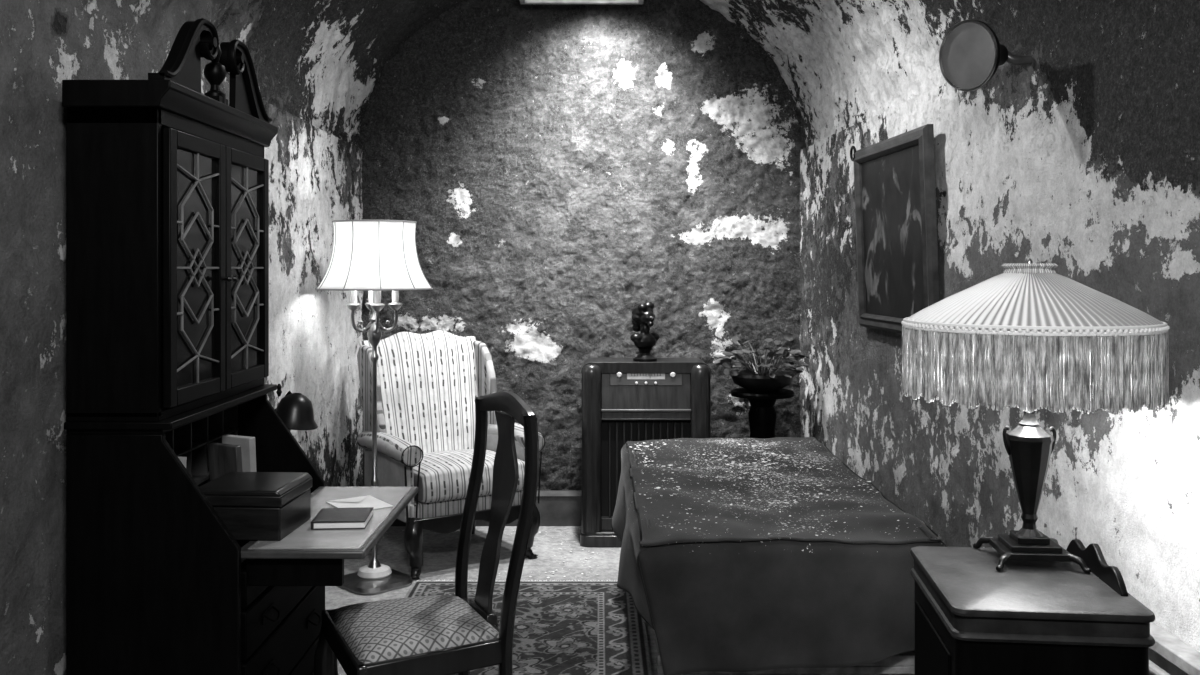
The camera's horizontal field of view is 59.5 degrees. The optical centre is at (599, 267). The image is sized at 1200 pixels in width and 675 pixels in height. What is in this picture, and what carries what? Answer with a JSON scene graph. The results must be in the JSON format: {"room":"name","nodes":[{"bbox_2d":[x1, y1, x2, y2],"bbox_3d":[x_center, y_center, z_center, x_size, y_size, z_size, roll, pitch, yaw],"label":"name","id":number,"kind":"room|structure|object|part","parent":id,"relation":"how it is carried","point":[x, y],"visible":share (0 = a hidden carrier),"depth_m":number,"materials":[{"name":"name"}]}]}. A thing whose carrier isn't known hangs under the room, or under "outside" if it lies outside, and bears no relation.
{"room":"prison interior","nodes":[
{"label":"prison interior","id":0,"kind":"room"},
{"bbox_2d":[0,0,362,674],"bbox_3d":[-1.347,0.390,2.565,0.025,2.120,6.930,0,0,0],"label":"wall","id":1,"kind":"structure","parent":0,"point":[315,175],"depth_m":2.60,"materials":[{"name":"grey paint"}]},
{"bbox_2d":[275,384,317,429],"bbox_3d":[-1.169,0.478,3.600,0.401,0.163,0.168,0,0,0],"label":"lamp","id":2,"kind":"object","parent":1,"relation":"attached to","point":[295,410],"visible":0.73,"depth_m":3.56,"materials":[{"name":"metal"}]},
{"bbox_2d":[359,0,806,489],"bbox_3d":[-0.105,-0.130,5.956,2.570,3.160,0.055,0,0,0],"label":"wall","id":3,"kind":"structure","parent":0,"point":[560,170],"depth_m":5.96,"materials":[{"name":"stone"}]},
{"bbox_2d":[391,490,581,525],"bbox_3d":[-0.110,1.353,5.909,2.380,0.195,0.042,0,0,0],"label":"baseboard","id":4,"kind":"structure","parent":3,"relation":"attached to","point":[555,507],"depth_m":5.89,"materials":[{"name":"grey wood"}]},
{"bbox_2d":[63,0,1127,147],"bbox_3d":[0.061,-1.183,2.565,2.960,1.026,6.960,0,0,0],"label":"ceiling","id":5,"kind":"structure","parent":0,"point":[843,64],"depth_m":4.67,"materials":[{"name":"grey paint"}]},
{"bbox_2d":[519,0,643,3],"bbox_3d":[-0.100,-1.595,5.600,0.680,0.280,0.400,0,0,0],"label":"window","id":6,"kind":"structure","parent":5,"relation":"attached to","point":[521,1],"depth_m":5.77,"materials":[{"name":"white"}]},
{"bbox_2d":[325,526,909,674],"bbox_3d":[0.075,1.450,2.575,3.050,0.001,6.950,0,0,0],"label":"floor","id":7,"kind":"structure","parent":0,"point":[439,551],"depth_m":5.17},
{"bbox_2d":[62,18,417,674],"bbox_3d":[-0.939,0.391,2.960,0.722,2.118,0.850,0,0,0],"label":"secretary desk","id":8,"kind":"object","parent":7,"relation":"on","point":[167,181],"visible":0.95,"depth_m":2.56,"materials":[{"name":"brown wood"}]},
{"bbox_2d":[66,108,263,421],"bbox_3d":[-1.188,-0.018,2.960,0.225,0.785,0.810,0,0,0],"label":"bookcase","id":9,"kind":"object","parent":8,"relation":"attached to","point":[117,159],"depth_m":2.55,"materials":[{"name":"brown wood"}]},
{"bbox_3d":[-1.169,-0.422,2.960,0.262,0.065,0.850,0,0,0],"label":"cornice","id":10,"kind":"part","parent":8,"relation":"part of","materials":[{"name":"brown wood"}]},
{"bbox_2d":[178,457,186,467],"bbox_3d":[-1.088,0.583,2.634,0.100,0.219,0.021,0,0,12],"label":"letter","id":11,"kind":"object","parent":8,"relation":"in","point":[183,460],"visible":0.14,"depth_m":2.63,"materials":[{"name":"paper"}]},
{"bbox_3d":[-1.064,0.000,2.768,0.020,0.690,0.381,0,0,0],"label":"bookcase door","id":12,"kind":"part","parent":8,"relation":"part of","materials":[{"name":"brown wood"}]},
{"bbox_3d":[-1.069,0.000,2.768,0.003,0.606,0.297,0,0,0],"label":"pane","id":13,"kind":"part","parent":8,"relation":"part of","materials":[{"name":"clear glass"}]},
{"bbox_2d":[208,442,242,480],"bbox_3d":[-1.073,0.600,3.014,0.120,0.190,0.033,0,0,30],"label":"book","id":14,"kind":"object","parent":8,"relation":"on","point":[223,458],"visible":0.49,"depth_m":3.00,"materials":[{"name":"black paper"}]},
{"bbox_3d":[-1.042,0.030,2.938,0.024,0.018,0.017,0,0,0],"label":"knob","id":15,"kind":"part","parent":8,"relation":"part of","materials":[{"name":"metal"}]},
{"bbox_2d":[222,435,256,471],"bbox_3d":[-1.062,0.595,3.095,0.110,0.201,0.034,0,0,25],"label":"ledger","id":16,"kind":"object","parent":8,"relation":"on","point":[247,443],"visible":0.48,"depth_m":3.07,"materials":[{"name":"paper"}]},
{"bbox_3d":[-1.069,0.000,3.152,0.003,0.606,0.297,0,0,0],"label":"pane","id":17,"kind":"part","parent":8,"relation":"part of","materials":[{"name":"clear glass"}]},
{"bbox_3d":[-1.064,0.000,3.152,0.020,0.690,0.381,0,0,0],"label":"bookcase door","id":18,"kind":"part","parent":8,"relation":"part of","materials":[{"name":"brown wood"}]},
{"bbox_3d":[-0.886,0.795,2.960,0.028,0.090,0.740,0,0,0],"label":"drawer","id":19,"kind":"part","parent":8,"relation":"part of","materials":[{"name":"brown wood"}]},
{"bbox_2d":[199,472,312,540],"bbox_3d":[-0.925,0.629,2.790,0.248,0.128,0.248,0,0,3],"label":"wooden chest","id":20,"kind":"object","parent":8,"relation":"on","point":[254,506],"visible":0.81,"depth_m":2.67,"materials":[{"name":"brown wood"}]},
{"bbox_3d":[-0.925,0.586,2.790,0.248,0.041,0.248,0,0,3],"label":"chest lid","id":21,"kind":"part","parent":20,"relation":"part of","materials":[{"name":"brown wood"}]},
{"bbox_3d":[-0.859,0.909,2.755,0.026,0.034,0.090,0,0,0],"label":"drawer pull","id":22,"kind":"part","parent":8,"relation":"part of","materials":[{"name":"black metal"}]},
{"bbox_3d":[-0.859,1.059,2.755,0.026,0.034,0.090,0,0,0],"label":"drawer pull","id":23,"kind":"part","parent":8,"relation":"part of","materials":[{"name":"black metal"}]},
{"bbox_3d":[-0.886,0.910,2.960,0.028,0.120,0.740,0,0,0],"label":"drawer","id":24,"kind":"part","parent":8,"relation":"part of","materials":[{"name":"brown wood"}]},
{"bbox_3d":[-0.886,1.060,2.960,0.028,0.160,0.740,0,0,0],"label":"drawer","id":25,"kind":"part","parent":8,"relation":"part of","materials":[{"name":"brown wood"}]},
{"bbox_3d":[-0.886,1.240,2.960,0.028,0.180,0.740,0,0,0],"label":"drawer","id":26,"kind":"part","parent":8,"relation":"part of","materials":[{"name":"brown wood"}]},
{"bbox_3d":[-0.859,1.059,3.165,0.026,0.034,0.090,0,0,0],"label":"drawer pull","id":27,"kind":"part","parent":8,"relation":"part of","materials":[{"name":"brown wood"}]},
{"bbox_3d":[-0.737,0.705,2.960,0.317,0.020,0.770,0,0,0],"label":"writing lid","id":28,"kind":"part","parent":8,"relation":"part of","materials":[{"name":"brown wood"}]},
{"bbox_2d":[311,507,373,529],"bbox_3d":[-0.701,0.682,2.865,0.142,0.021,0.160,0,0,-4],"label":"notebook","id":29,"kind":"object","parent":8,"relation":"on","point":[327,518],"visible":1,"depth_m":2.82,"materials":[{"name":"leather"}]},
{"bbox_2d":[326,495,393,509],"bbox_3d":[-0.705,0.690,3.075,0.140,0.006,0.170,0,0,-35],"label":"envelope","id":30,"kind":"object","parent":8,"relation":"on","point":[363,501],"visible":0.83,"depth_m":3.08,"materials":[{"name":"paper"}]},
{"bbox_2d":[315,220,432,594],"bbox_3d":[-1.035,0.618,4.820,0.537,1.664,0.526,0,0,0],"label":"floor lamp","id":31,"kind":"object","parent":7,"relation":"on","point":[374,257],"visible":0.99,"depth_m":4.68,"materials":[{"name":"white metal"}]},
{"bbox_3d":[-1.100,0.229,4.788,0.114,0.138,0.068,0,0,0],"label":"arm","id":32,"kind":"part","parent":31,"relation":"part of","materials":[{"name":"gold metal"}]},
{"bbox_3d":[-1.067,0.229,4.885,0.068,0.138,0.114,0,0,0],"label":"arm","id":33,"kind":"part","parent":31,"relation":"part of","materials":[{"name":"grey metal"}]},
{"bbox_3d":[-1.035,-0.057,4.820,0.528,0.307,0.517,0,0,0],"label":"lamp shade","id":34,"kind":"part","parent":31,"relation":"part of","materials":[{"name":"white fabric"}]},
{"bbox_3d":[-1.003,0.229,4.755,0.068,0.138,0.114,0,0,0],"label":"arm","id":35,"kind":"part","parent":31,"relation":"part of","materials":[{"name":"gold metal"}]},
{"bbox_3d":[-0.970,0.229,4.851,0.114,0.138,0.068,0,0,0],"label":"arm","id":36,"kind":"part","parent":31,"relation":"part of","materials":[{"name":"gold metal"}]},
{"bbox_2d":[357,330,544,578],"bbox_3d":[-0.792,0.900,5.354,0.799,1.129,0.763,0,0,-34],"label":"wingback armchair","id":37,"kind":"object","parent":7,"relation":"on","point":[429,384],"visible":0.8,"depth_m":5.38,"materials":[{"name":"fabric"}]},
{"bbox_3d":[-1.033,1.025,5.138,0.050,0.350,0.539,0,0,-34],"label":"arm panel","id":38,"kind":"part","parent":37,"relation":"part of","materials":[{"name":"fabric"}]},
{"bbox_3d":[-0.874,1.003,4.883,0.112,0.355,0.015,0,0,-34],"label":"arm trim","id":39,"kind":"part","parent":37,"relation":"part of","materials":[{"name":"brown wood"}]},
{"bbox_3d":[-0.868,1.313,4.914,0.103,0.301,0.100,0,0,-34],"label":"leg","id":40,"kind":"part","parent":37,"relation":"part of","materials":[{"name":"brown wood"}]},
{"bbox_3d":[-0.925,0.692,5.553,0.675,0.714,0.284,0,0,-34],"label":"backrest","id":41,"kind":"part","parent":37,"relation":"part of","materials":[{"name":"fabric"}]},
{"bbox_2d":[413,449,524,502],"bbox_3d":[-0.718,1.016,5.246,0.581,0.178,0.500,0,0,-34],"label":"seat cushion","id":42,"kind":"object","parent":37,"relation":"on","point":[443,475],"depth_m":5.02,"materials":[{"name":"fabric"}]},
{"bbox_3d":[-0.689,1.310,5.695,0.058,0.290,0.118,0,0,-34],"label":"leg","id":43,"kind":"part","parent":37,"relation":"part of","materials":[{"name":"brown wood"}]},
{"bbox_3d":[-0.500,1.025,5.497,0.050,0.350,0.539,0,0,-34],"label":"arm panel","id":44,"kind":"part","parent":37,"relation":"part of","materials":[{"name":"fabric"}]},
{"bbox_3d":[-0.354,1.313,5.260,0.103,0.301,0.100,0,0,-34],"label":"leg","id":45,"kind":"part","parent":37,"relation":"part of","materials":[{"name":"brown wood"}]},
{"bbox_3d":[-0.323,1.003,5.254,0.112,0.355,0.015,0,0,-34],"label":"arm trim","id":46,"kind":"part","parent":37,"relation":"part of","materials":[{"name":"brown wood"}]},
{"bbox_2d":[383,530,598,577],"bbox_3d":[-0.600,1.446,5.349,1.204,0.004,0.902,0,0,0],"label":"flakes","id":47,"kind":"object","parent":7,"relation":"on","point":[402,530],"visible":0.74,"depth_m":5.22,"materials":[{"name":"white paint"}]},
{"bbox_2d":[404,580,651,674],"bbox_3d":[-0.335,1.444,3.388,1.040,0.011,2.975,0,0,0],"label":"oriental rug","id":48,"kind":"object","parent":7,"relation":"on","point":[564,627],"visible":0.48,"depth_m":4.20,"materials":[{"name":"fabric"}]},
{"bbox_2d":[314,391,538,674],"bbox_3d":[-0.467,0.891,2.804,0.504,1.096,0.514,0,0,-25],"label":"desk chair","id":49,"kind":"object","parent":48,"relation":"on","point":[432,634],"visible":1,"depth_m":2.73,"materials":[{"name":"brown wood"}]},
{"bbox_3d":[-0.750,1.205,2.911,0.086,0.469,0.063,0,0,21],"label":"leg","id":50,"kind":"part","parent":49,"relation":"part of","materials":[{"name":"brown wood"}]},
{"bbox_3d":[-0.494,0.983,2.791,0.400,0.065,0.470,0,0,-25],"label":"seat frame","id":51,"kind":"part","parent":49,"relation":"part of","materials":[{"name":"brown wood"}]},
{"bbox_3d":[-0.495,0.944,2.791,0.385,0.059,0.452,0,0,-25],"label":"seat","id":52,"kind":"part","parent":49,"relation":"part of","materials":[{"name":"fabric"}]},
{"bbox_3d":[-0.376,0.908,3.065,0.099,1.060,0.067,0,0,-25],"label":"leg","id":53,"kind":"part","parent":49,"relation":"part of","materials":[{"name":"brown wood"}]},
{"bbox_3d":[-0.259,0.379,2.901,0.044,0.071,0.424,0,0,-25],"label":"crest rail","id":54,"kind":"part","parent":49,"relation":"part of","materials":[{"name":"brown wood"}]},
{"bbox_3d":[-0.208,0.908,2.706,0.099,1.060,0.067,0,0,-25],"label":"leg","id":55,"kind":"part","parent":49,"relation":"part of","materials":[{"name":"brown wood"}]},
{"bbox_2d":[580,358,710,546],"bbox_3d":[0.241,0.972,5.616,0.690,0.956,0.342,0,0,0],"label":"radio","id":56,"kind":"object","parent":7,"relation":"on","point":[624,400],"visible":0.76,"depth_m":5.49,"materials":[{"name":"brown wood"}]},
{"bbox_2d":[630,301,659,361],"bbox_3d":[0.237,0.336,5.602,0.153,0.315,0.153,0,0,12],"label":"statuette","id":57,"kind":"object","parent":56,"relation":"on","point":[643,316],"visible":1,"depth_m":5.57,"materials":[{"name":"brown metal"}]},
{"bbox_3d":[0.241,0.766,5.488,0.470,0.058,0.038,0,0,0],"label":"moulding","id":58,"kind":"part","parent":56,"relation":"part of","materials":[{"name":"wood"}]},
{"bbox_3d":[0.241,0.652,5.520,0.470,0.275,0.074,0,0,0],"label":"control panel","id":59,"kind":"part","parent":56,"relation":"part of","materials":[{"name":"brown wood"}]},
{"bbox_2d":[731,388,794,438],"bbox_3d":[0.860,1.050,5.560,0.336,0.800,0.336,0,0,0],"label":"plant stand","id":60,"kind":"object","parent":7,"relation":"on","point":[762,414],"visible":0.41,"depth_m":5.50,"materials":[{"name":"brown wood"}]},
{"bbox_2d":[712,333,808,391],"bbox_3d":[0.853,0.498,5.571,0.503,0.304,0.630,0,0,0],"label":"potted plant","id":61,"kind":"object","parent":60,"relation":"on","point":[752,379],"visible":1,"depth_m":5.47,"materials":[{"name":"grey plant"}]},
{"bbox_2d":[655,634,914,674],"bbox_3d":[0.605,1.167,4.218,0.910,0.565,1.875,0,0,0],"label":"bed","id":62,"kind":"object","parent":7,"relation":"on","point":[903,663],"visible":0.12,"depth_m":3.28,"materials":[{"name":"fabric"}]},
{"bbox_2d":[611,437,946,674],"bbox_3d":[0.575,1.078,4.185,1.052,0.504,2.032,0,0,0],"label":"blanket","id":63,"kind":"object","parent":62,"relation":"on","point":[744,598],"visible":0.96,"depth_m":3.26,"materials":[{"name":"fabric"}]},
{"bbox_2d":[630,440,914,535],"bbox_3d":[0.596,0.848,4.214,0.922,0.057,1.822,0,0,0],"label":"flakes","id":64,"kind":"object","parent":63,"relation":"on","point":[646,457],"visible":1,"depth_m":4.41,"materials":[{"name":"white paint"}]},
{"bbox_3d":[0.618,1.240,3.297,0.875,0.060,0.035,0,0,0],"label":"rail","id":65,"kind":"part","parent":62,"relation":"part of","materials":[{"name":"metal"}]},
{"bbox_2d":[910,539,1154,674],"bbox_3d":[0.886,1.019,2.215,0.376,0.861,0.462,0,0,6],"label":"nightstand","id":66,"kind":"object","parent":7,"relation":"on","point":[972,617],"visible":0.92,"depth_m":2.02,"materials":[{"name":"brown wood"}]},
{"bbox_3d":[0.707,1.055,2.234,0.008,0.590,0.340,0,0,6],"label":"door","id":67,"kind":"part","parent":66,"relation":"part of","materials":[{"name":"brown wood"}]},
{"bbox_2d":[901,259,1169,573],"bbox_3d":[0.953,0.314,2.330,0.547,0.670,0.546,0,0,-32],"label":"table lamp","id":68,"kind":"object","parent":66,"relation":"on","point":[1029,336],"visible":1,"depth_m":2.14,"materials":[{"name":"fabric"}]},
{"bbox_3d":[0.905,0.383,2.334,0.020,0.065,0.008,0,0,5],"label":"handle","id":69,"kind":"part","parent":68,"relation":"part of","materials":[{"name":"metal"}]},
{"bbox_3d":[0.953,0.068,2.330,0.535,0.124,0.535,0,0,5],"label":"lamp shade","id":70,"kind":"part","parent":68,"relation":"part of","materials":[{"name":"white fabric"}]},
{"bbox_3d":[1.001,0.383,2.326,0.020,0.065,0.008,0,0,5],"label":"handle","id":71,"kind":"part","parent":68,"relation":"part of","materials":[{"name":"metal"}]},
{"bbox_2d":[731,370,794,391],"bbox_3d":[0.860,0.602,5.560,0.336,0.095,0.336,0,0,0],"label":"bowl","id":72,"kind":"object","parent":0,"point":[758,380],"depth_m":5.45,"materials":[{"name":"black ceramic"}]},
{"bbox_2d":[799,0,1199,651],"bbox_3d":[1.323,0.390,2.565,0.028,2.120,6.941,0,0,-3],"label":"wall","id":73,"kind":"structure","parent":0,"point":[1083,158],"depth_m":2.98,"materials":[{"name":"grey paint"}]},
{"bbox_2d":[850,124,938,333],"bbox_3d":[1.183,-0.144,4.286,0.066,0.810,0.926,0,0,-3],"label":"framed painting","id":74,"kind":"object","parent":73,"relation":"attached to","point":[895,188],"visible":0.96,"depth_m":4.22,"materials":[{"name":"wood"}]},
{"bbox_2d":[939,19,1032,91],"bbox_3d":[1.162,-0.624,3.090,0.278,0.207,0.190,0,0,0],"label":"wall spotlight","id":75,"kind":"object","parent":73,"relation":"attached to","point":[971,52],"visible":1,"depth_m":3.08,"materials":[{"name":"metal"}]},
{"bbox_2d":[1149,622,1199,674],"bbox_3d":[1.300,0.950,2.160,0.060,0.200,0.920,0,0,0],"label":"trim","id":76,"kind":"structure","parent":73,"relation":"attached to","point":[1169,655],"depth_m":2.38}
]}

